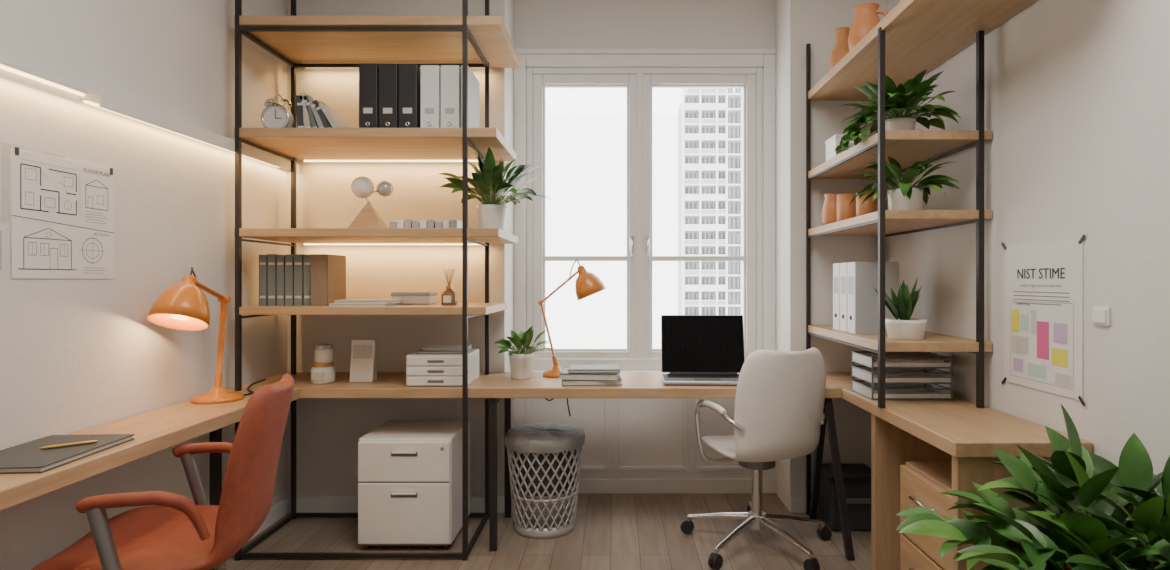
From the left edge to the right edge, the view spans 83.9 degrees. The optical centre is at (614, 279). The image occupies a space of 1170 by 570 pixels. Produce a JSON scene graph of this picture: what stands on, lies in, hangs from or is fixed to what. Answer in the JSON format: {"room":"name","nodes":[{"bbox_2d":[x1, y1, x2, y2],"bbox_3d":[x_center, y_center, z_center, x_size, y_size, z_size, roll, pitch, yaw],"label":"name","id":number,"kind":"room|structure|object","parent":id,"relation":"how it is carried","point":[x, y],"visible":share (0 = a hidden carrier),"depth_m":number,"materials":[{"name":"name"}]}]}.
{"room":"office","nodes":[
{"label":"office","id":0,"kind":"room"},
{"bbox_2d":[0,0,286,569],"bbox_3d":[-1.970,-0.275,1.580,0.200,3.200,5.560,0,0,0],"label":"wall","id":1,"kind":"structure","parent":0,"point":[76,355],"depth_m":2.51,"materials":[{"name":"paint"}]},
{"bbox_2d":[0,231,1,269],"bbox_3d":[-1.863,-0.090,1.938,0.013,0.120,0.075,0,0,0],"label":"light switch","id":2,"kind":"object","parent":1,"relation":"attached to","point":[0,231],"visible":1,"depth_m":1.97,"materials":[{"name":"white plastic"}]},
{"bbox_2d":[1,141,113,278],"bbox_3d":[-1.866,-0.213,2.200,0.008,0.417,0.440,0,0,0],"label":"poster","id":3,"kind":"object","parent":1,"relation":"attached to","point":[59,210],"visible":1,"depth_m":2.17,"materials":[{"name":"paper"}]},
{"bbox_2d":[0,58,299,173],"bbox_3d":[-1.833,-0.640,2.303,0.075,0.070,2.805,0,0,0],"label":"ledge","id":4,"kind":"object","parent":1,"relation":"attached to","point":[99,99],"visible":1,"depth_m":2.50,"materials":[{"name":"paint"}]},
{"bbox_2d":[249,497,287,540],"bbox_3d":[-1.863,1.280,1.248,0.015,0.090,4.895,0,0,0],"label":"baseboard","id":5,"kind":"structure","parent":1,"relation":"attached to","point":[279,510],"depth_m":3.55,"materials":[{"name":"white wood"}]},
{"bbox_2d":[225,494,870,569],"bbox_3d":[-0.160,1.375,1.480,3.820,0.100,5.760,0,0,0],"label":"floor","id":6,"kind":"structure","parent":0,"point":[611,531],"depth_m":3.24,"materials":[{"name":"brown wood"}]},
{"bbox_2d":[0,388,298,569],"bbox_3d":[-1.698,0.925,2.025,0.335,0.800,2.250,0,0,0],"label":"desk","id":7,"kind":"object","parent":6,"relation":"on","point":[157,430],"visible":0.67,"depth_m":2.26,"materials":[{"name":"brown wood"}]},
{"bbox_2d":[0,434,134,473],"bbox_3d":[-1.705,0.516,1.945,0.270,0.018,0.380,0,0,-4],"label":"notebook","id":8,"kind":"object","parent":7,"relation":"on","point":[25,458],"visible":1,"depth_m":1.92,"materials":[{"name":"paper"}]},
{"bbox_2d":[39,440,96,448],"bbox_3d":[-1.662,0.501,1.978,0.135,0.011,0.010,0,0,-40],"label":"pen","id":9,"kind":"object","parent":8,"relation":"on","point":[86,441],"visible":1,"depth_m":1.98,"materials":[{"name":"gold metal"}]},
{"bbox_2d":[147,267,243,404],"bbox_3d":[-1.728,0.236,2.706,0.214,0.578,0.467,0,0,0],"label":"desk lamp","id":10,"kind":"object","parent":7,"relation":"on","point":[182,306],"visible":1,"depth_m":2.63,"materials":[{"name":"orange plastic"}]},
{"bbox_2d":[32,374,293,569],"bbox_3d":[-1.364,0.823,2.042,0.638,1.008,0.635,0,0,-9],"label":"armchair","id":11,"kind":"object","parent":6,"relation":"on","point":[176,533],"visible":1,"depth_m":1.93,"materials":[{"name":"leather"}]},
{"bbox_2d":[234,0,519,560],"bbox_3d":[-1.170,-0.265,3.384,1.260,3.180,0.628,0,0,0],"label":"open shelving unit","id":12,"kind":"object","parent":6,"relation":"on","point":[485,42],"visible":0.97,"depth_m":3.15,"materials":[{"name":"metal"}]},
{"bbox_2d":[261,94,293,127],"bbox_3d":[-1.700,-0.829,3.277,0.144,0.219,0.063,0,0,0],"label":"alarm clock","id":13,"kind":"object","parent":12,"relation":"on","point":[274,115],"visible":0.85,"depth_m":3.25,"materials":[{"name":"white metal"}]},
{"bbox_2d":[259,254,345,305],"bbox_3d":[-1.590,0.000,3.310,0.350,0.256,0.220,0,0,0],"label":"books","id":14,"kind":"object","parent":12,"relation":"on","point":[287,279],"visible":0.98,"depth_m":3.22,"materials":[{"name":"paper"}]},
{"bbox_2d":[296,93,346,127],"bbox_3d":[-1.476,-0.822,3.330,0.231,0.224,0.181,0,0,0],"label":"leaning books","id":15,"kind":"object","parent":12,"relation":"on","point":[310,112],"visible":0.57,"depth_m":3.24,"materials":[{"name":"paper"}]},
{"bbox_2d":[329,299,402,306],"bbox_3d":[-1.235,0.113,3.240,0.290,0.030,0.200,0,0,3],"label":"paper stack","id":16,"kind":"object","parent":12,"relation":"on","point":[347,302],"visible":1,"depth_m":3.15,"materials":[{"name":"white paper"}]},
{"bbox_2d":[348,176,391,227],"bbox_3d":[-1.236,-0.386,3.300,0.219,0.281,0.114,0,0,0],"label":"sculpture","id":17,"kind":"object","parent":12,"relation":"on","point":[362,186],"visible":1,"depth_m":3.27,"materials":[{"name":"brown wood"}]},
{"bbox_2d":[391,292,437,304],"bbox_3d":[-1.060,0.096,3.440,0.206,0.065,0.146,0,0,0],"label":"books","id":18,"kind":"object","parent":12,"relation":"on","point":[409,298],"visible":0.9,"depth_m":3.37,"materials":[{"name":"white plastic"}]},
{"bbox_2d":[359,64,479,127],"bbox_3d":[-0.999,-0.895,3.358,0.542,0.350,0.283,0,0,0],"label":"binders","id":19,"kind":"object","parent":12,"relation":"in","point":[390,95],"visible":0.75,"depth_m":3.22,"materials":[{"name":"paper"}]},
{"bbox_2d":[389,219,461,227],"bbox_3d":[-0.952,-0.274,3.280,0.337,0.057,0.120,0,0,0],"label":"blocks","id":20,"kind":"object","parent":12,"relation":"on","point":[407,223],"visible":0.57,"depth_m":3.22,"materials":[{"name":"white plastic"}]},
{"bbox_2d":[441,269,456,304],"bbox_3d":[-0.842,0.035,3.299,0.076,0.185,0.078,0,0,0],"label":"reed diffuser","id":21,"kind":"object","parent":12,"relation":"on","point":[448,297],"visible":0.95,"depth_m":3.27,"materials":[{"name":"orange glass"}]},
{"bbox_2d":[440,147,551,230],"bbox_3d":[-0.637,-0.457,3.309,0.528,0.424,0.539,0,0,24],"label":"potted plant","id":22,"kind":"object","parent":12,"relation":"on","point":[489,179],"visible":0.95,"depth_m":3.24,"materials":[{"name":"green plant"}]},
{"bbox_2d":[358,420,469,547],"bbox_3d":[-1.028,1.050,3.375,0.455,0.550,0.450,0,0,0],"label":"filing cabinet","id":23,"kind":"object","parent":6,"relation":"on","point":[410,471],"visible":0.99,"depth_m":3.16,"materials":[{"name":"grey metal"}]},
{"bbox_2d":[505,422,584,538],"bbox_3d":[-0.376,1.057,3.479,0.431,0.536,0.431,0,0,0],"label":"basket","id":24,"kind":"object","parent":6,"relation":"on","point":[544,459],"visible":1,"depth_m":3.33,"materials":[{"name":"grey"}]},
{"bbox_2d":[234,372,860,560],"bbox_3d":[-0.160,0.929,3.385,3.410,0.808,0.642,0,0,0],"label":"desk","id":25,"kind":"object","parent":6,"relation":"on","point":[495,386],"visible":0.48,"depth_m":3.17,"materials":[{"name":"brown wood"}]},
{"bbox_2d":[244,379,265,395],"bbox_3d":[-1.748,0.518,3.154,0.069,0.011,0.520,0,0,-18],"label":"lamp cord","id":26,"kind":"object","parent":25,"relation":"on","point":[248,387],"visible":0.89,"depth_m":3.11,"materials":[{"name":"black plastic"}]},
{"bbox_2d":[311,344,334,383],"bbox_3d":[-1.495,0.427,3.329,0.116,0.195,0.118,0,0,0],"label":"jars","id":27,"kind":"object","parent":25,"relation":"on","point":[323,369],"visible":1,"depth_m":3.29,"materials":[{"name":"white ceramic"}]},
{"bbox_2d":[349,340,376,381],"bbox_3d":[-1.305,0.418,3.372,0.120,0.214,0.065,0,0,0],"label":"desk calendar","id":28,"kind":"object","parent":25,"relation":"on","point":[363,365],"visible":1,"depth_m":3.35,"materials":[{"name":"beige paper"}]},
{"bbox_2d":[406,345,478,385],"bbox_3d":[-0.880,0.433,3.343,0.300,0.184,0.314,0,0,0],"label":"drawer box","id":29,"kind":"object","parent":25,"relation":"on","point":[433,365],"visible":0.78,"depth_m":3.19,"materials":[{"name":"white plastic"}]},
{"bbox_2d":[495,325,550,379],"bbox_3d":[-0.494,0.383,3.465,0.325,0.283,0.324,0,0,0],"label":"potted plant","id":30,"kind":"object","parent":25,"relation":"on","point":[521,363],"visible":1,"depth_m":3.44,"materials":[{"name":"green plant"}]},
{"bbox_2d":[545,398,570,415],"bbox_3d":[-0.324,0.676,3.623,0.198,0.200,0.064,0,0,-30],"label":"power cable","id":31,"kind":"object","parent":25,"relation":"attached to","point":[545,398],"visible":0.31,"depth_m":3.68,"materials":[{"name":"black plastic"}]},
{"bbox_2d":[538,260,605,377],"bbox_3d":[-0.233,0.206,3.560,0.370,0.638,0.170,0,0,0],"label":"desk lamp","id":32,"kind":"object","parent":25,"relation":"on","point":[587,283],"visible":0.98,"depth_m":3.52,"materials":[{"name":"orange plastic"}]},
{"bbox_2d":[559,365,621,385],"bbox_3d":[-0.121,0.486,3.330,0.315,0.078,0.224,0,0,0],"label":"book stack","id":33,"kind":"object","parent":25,"relation":"on","point":[575,375],"visible":1,"depth_m":3.24,"materials":[{"name":"paper"}]},
{"bbox_2d":[661,315,744,384],"bbox_3d":[0.471,0.359,3.399,0.461,0.333,0.371,0,0,0],"label":"laptop","id":34,"kind":"object","parent":25,"relation":"on","point":[695,349],"visible":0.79,"depth_m":3.52,"materials":[{"name":"metal"}]},
{"bbox_2d":[680,347,831,569],"bbox_3d":[0.723,0.821,3.270,0.761,1.007,0.752,0,0,0],"label":"office chair","id":35,"kind":"object","parent":6,"relation":"on","point":[779,415],"visible":1,"depth_m":3.00,"materials":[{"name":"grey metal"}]},
{"bbox_2d":[818,464,870,530],"bbox_3d":[1.270,1.180,3.537,0.280,0.290,0.266,0,0,0],"label":"storage box","id":36,"kind":"object","parent":6,"relation":"on","point":[856,477],"visible":0.58,"depth_m":3.42,"materials":[{"name":"black plastic"}]},
{"bbox_2d":[806,0,1037,514],"bbox_3d":[1.315,-0.005,2.799,0.461,2.660,1.798,0,0,0],"label":"open shelving unit","id":37,"kind":"object","parent":6,"relation":"on","point":[916,36],"visible":0.84,"depth_m":2.69,"materials":[{"name":"wood"}]},
{"bbox_2d":[822,193,843,224],"bbox_3d":[1.170,-0.372,3.470,0.128,0.170,0.127,0,0,0],"label":"clay vase","id":38,"kind":"object","parent":37,"relation":"on","point":[829,210],"visible":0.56,"depth_m":3.43,"materials":[{"name":"ceramic"}]},
{"bbox_2d":[829,27,849,69],"bbox_3d":[1.190,-1.188,3.400,0.132,0.245,0.131,0,0,0],"label":"clay vase","id":39,"kind":"object","parent":37,"relation":"on","point":[841,48],"visible":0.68,"depth_m":3.37,"materials":[{"name":"ceramic"}]},
{"bbox_2d":[825,134,860,160],"bbox_3d":[1.185,-0.676,3.380,0.134,0.127,0.164,0,0,0],"label":"tissue box","id":40,"kind":"object","parent":37,"relation":"on","point":[833,142],"visible":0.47,"depth_m":3.33,"materials":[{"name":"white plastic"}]},
{"bbox_2d":[836,193,855,221],"bbox_3d":[1.180,-0.359,3.290,0.112,0.145,0.111,0,0,0],"label":"clay cup","id":41,"kind":"object","parent":37,"relation":"on","point":[844,210],"visible":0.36,"depth_m":3.24,"materials":[{"name":"ceramic"}]},
{"bbox_2d":[833,262,898,333],"bbox_3d":[1.226,0.085,3.201,0.208,0.340,0.313,0,0,0],"label":"binders","id":42,"kind":"object","parent":37,"relation":"in","point":[855,300],"visible":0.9,"depth_m":3.04,"materials":[{"name":"white plastic"}]},
{"bbox_2d":[848,2,887,50],"bbox_3d":[1.190,-1.177,3.080,0.164,0.225,0.163,0,0,0],"label":"jug","id":43,"kind":"object","parent":37,"relation":"on","point":[866,19],"visible":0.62,"depth_m":3.03,"materials":[{"name":"ceramic"}]},
{"bbox_2d":[856,191,888,216],"bbox_3d":[1.229,-0.352,3.116,0.139,0.130,0.120,0,0,0],"label":"clay cup","id":44,"kind":"object","parent":37,"relation":"on","point":[869,206],"visible":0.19,"depth_m":3.07,"materials":[{"name":"ceramic"}]},
{"bbox_2d":[835,70,960,153],"bbox_3d":[1.225,-0.730,2.825,0.454,0.320,0.509,0,0,-32],"label":"potted plant","id":45,"kind":"object","parent":37,"relation":"on","point":[906,97],"visible":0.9,"depth_m":2.77,"materials":[{"name":"green plant"}]},
{"bbox_2d":[872,278,926,339],"bbox_3d":[1.238,0.120,2.815,0.213,0.270,0.171,0,0,-15],"label":"potted succulent","id":46,"kind":"object","parent":37,"relation":"on","point":[901,327],"visible":0.95,"depth_m":2.79,"materials":[{"name":"green plant"}]},
{"bbox_2d":[849,153,959,209],"bbox_3d":[1.247,-0.425,2.805,0.432,0.276,0.447,0,0,0],"label":"potted plant","id":47,"kind":"object","parent":37,"relation":"on","point":[903,196],"visible":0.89,"depth_m":2.75,"materials":[{"name":"green plant"}]},
{"bbox_2d":[842,388,1092,569],"bbox_3d":[1.323,0.925,2.625,0.445,0.800,1.050,0,0,0],"label":"desk","id":48,"kind":"object","parent":6,"relation":"on","point":[921,450],"visible":0.67,"depth_m":2.46,"materials":[{"name":"brown wood"}]},
{"bbox_2d":[852,351,951,399],"bbox_3d":[1.298,0.429,2.960,0.353,0.189,0.248,0,0,0],"label":"trays","id":49,"kind":"object","parent":48,"relation":"on","point":[908,375],"visible":0.98,"depth_m":2.87,"materials":[{"name":"silver metal"}]},
{"bbox_2d":[896,404,1169,569],"bbox_3d":[1.158,0.830,1.610,0.761,0.991,1.065,0,0,0],"label":"floor plant","id":50,"kind":"object","parent":6,"relation":"on","point":[1085,501],"visible":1,"depth_m":1.72,"materials":[{"name":"green plant"}]},
{"bbox_2d":[287,0,886,510],"bbox_3d":[-0.160,-0.275,4.035,3.420,3.200,0.650,0,0,0],"label":"wall","id":51,"kind":"structure","parent":0,"point":[329,431],"depth_m":3.71,"materials":[{"name":"paint"}]},
{"bbox_2d":[288,478,817,512],"bbox_3d":[-0.160,1.280,3.872,3.420,0.090,0.353,0,0,0],"label":"baseboard","id":52,"kind":"structure","parent":51,"relation":"attached to","point":[586,485],"depth_m":4.03,"materials":[{"name":"white wood"}]},
{"bbox_2d":[514,398,774,477],"bbox_3d":[0.185,0.900,4.048,1.630,0.670,0.024,0,0,0],"label":"wall panel","id":53,"kind":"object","parent":51,"relation":"attached to","point":[625,437],"depth_m":4.05,"materials":[{"name":"white paint"}]},
{"bbox_2d":[514,54,775,371],"bbox_3d":[0.185,-0.407,4.065,1.630,1.995,0.210,0,0,0],"label":"window","id":54,"kind":"structure","parent":51,"relation":"in","point":[638,73],"depth_m":4.06,"materials":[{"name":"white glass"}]},
{"bbox_2d":[515,48,775,54],"bbox_3d":[0.185,-1.423,4.045,1.630,0.035,0.030,0,0,0],"label":"trim","id":55,"kind":"structure","parent":51,"relation":"attached to","point":[525,51],"depth_m":4.03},
{"bbox_2d":[887,0,1169,527],"bbox_3d":[1.650,-0.275,1.580,0.200,3.200,5.560,0,0,0],"label":"wall","id":56,"kind":"structure","parent":0,"point":[1077,92],"depth_m":2.18,"materials":[{"name":"paint"}]},
{"bbox_2d":[1001,234,1084,405],"bbox_3d":[1.546,0.133,2.365,0.007,0.567,0.462,0,0,0],"label":"poster","id":57,"kind":"object","parent":56,"relation":"attached to","point":[1043,282],"visible":1,"depth_m":2.33,"materials":[{"name":"paper"}]},
{"bbox_2d":[1092,306,1110,325],"bbox_3d":[1.543,0.115,2.065,0.014,0.060,0.070,0,0,0],"label":"light switch","id":58,"kind":"object","parent":56,"relation":"attached to","point":[1101,316],"visible":1,"depth_m":2.05,"materials":[{"name":"white plastic"}]},
{"label":"outside","id":59,"kind":"structure","parent":0,"visible":0},
{"bbox_2d":[678,88,742,314],"bbox_3d":[21.050,-9.175,147.250,13.100,69.000,15.500,0,0,0],"label":"apartment tower","id":60,"kind":"structure","parent":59,"point":[710,120],"depth_m":140.97,"materials":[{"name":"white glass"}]}
]}

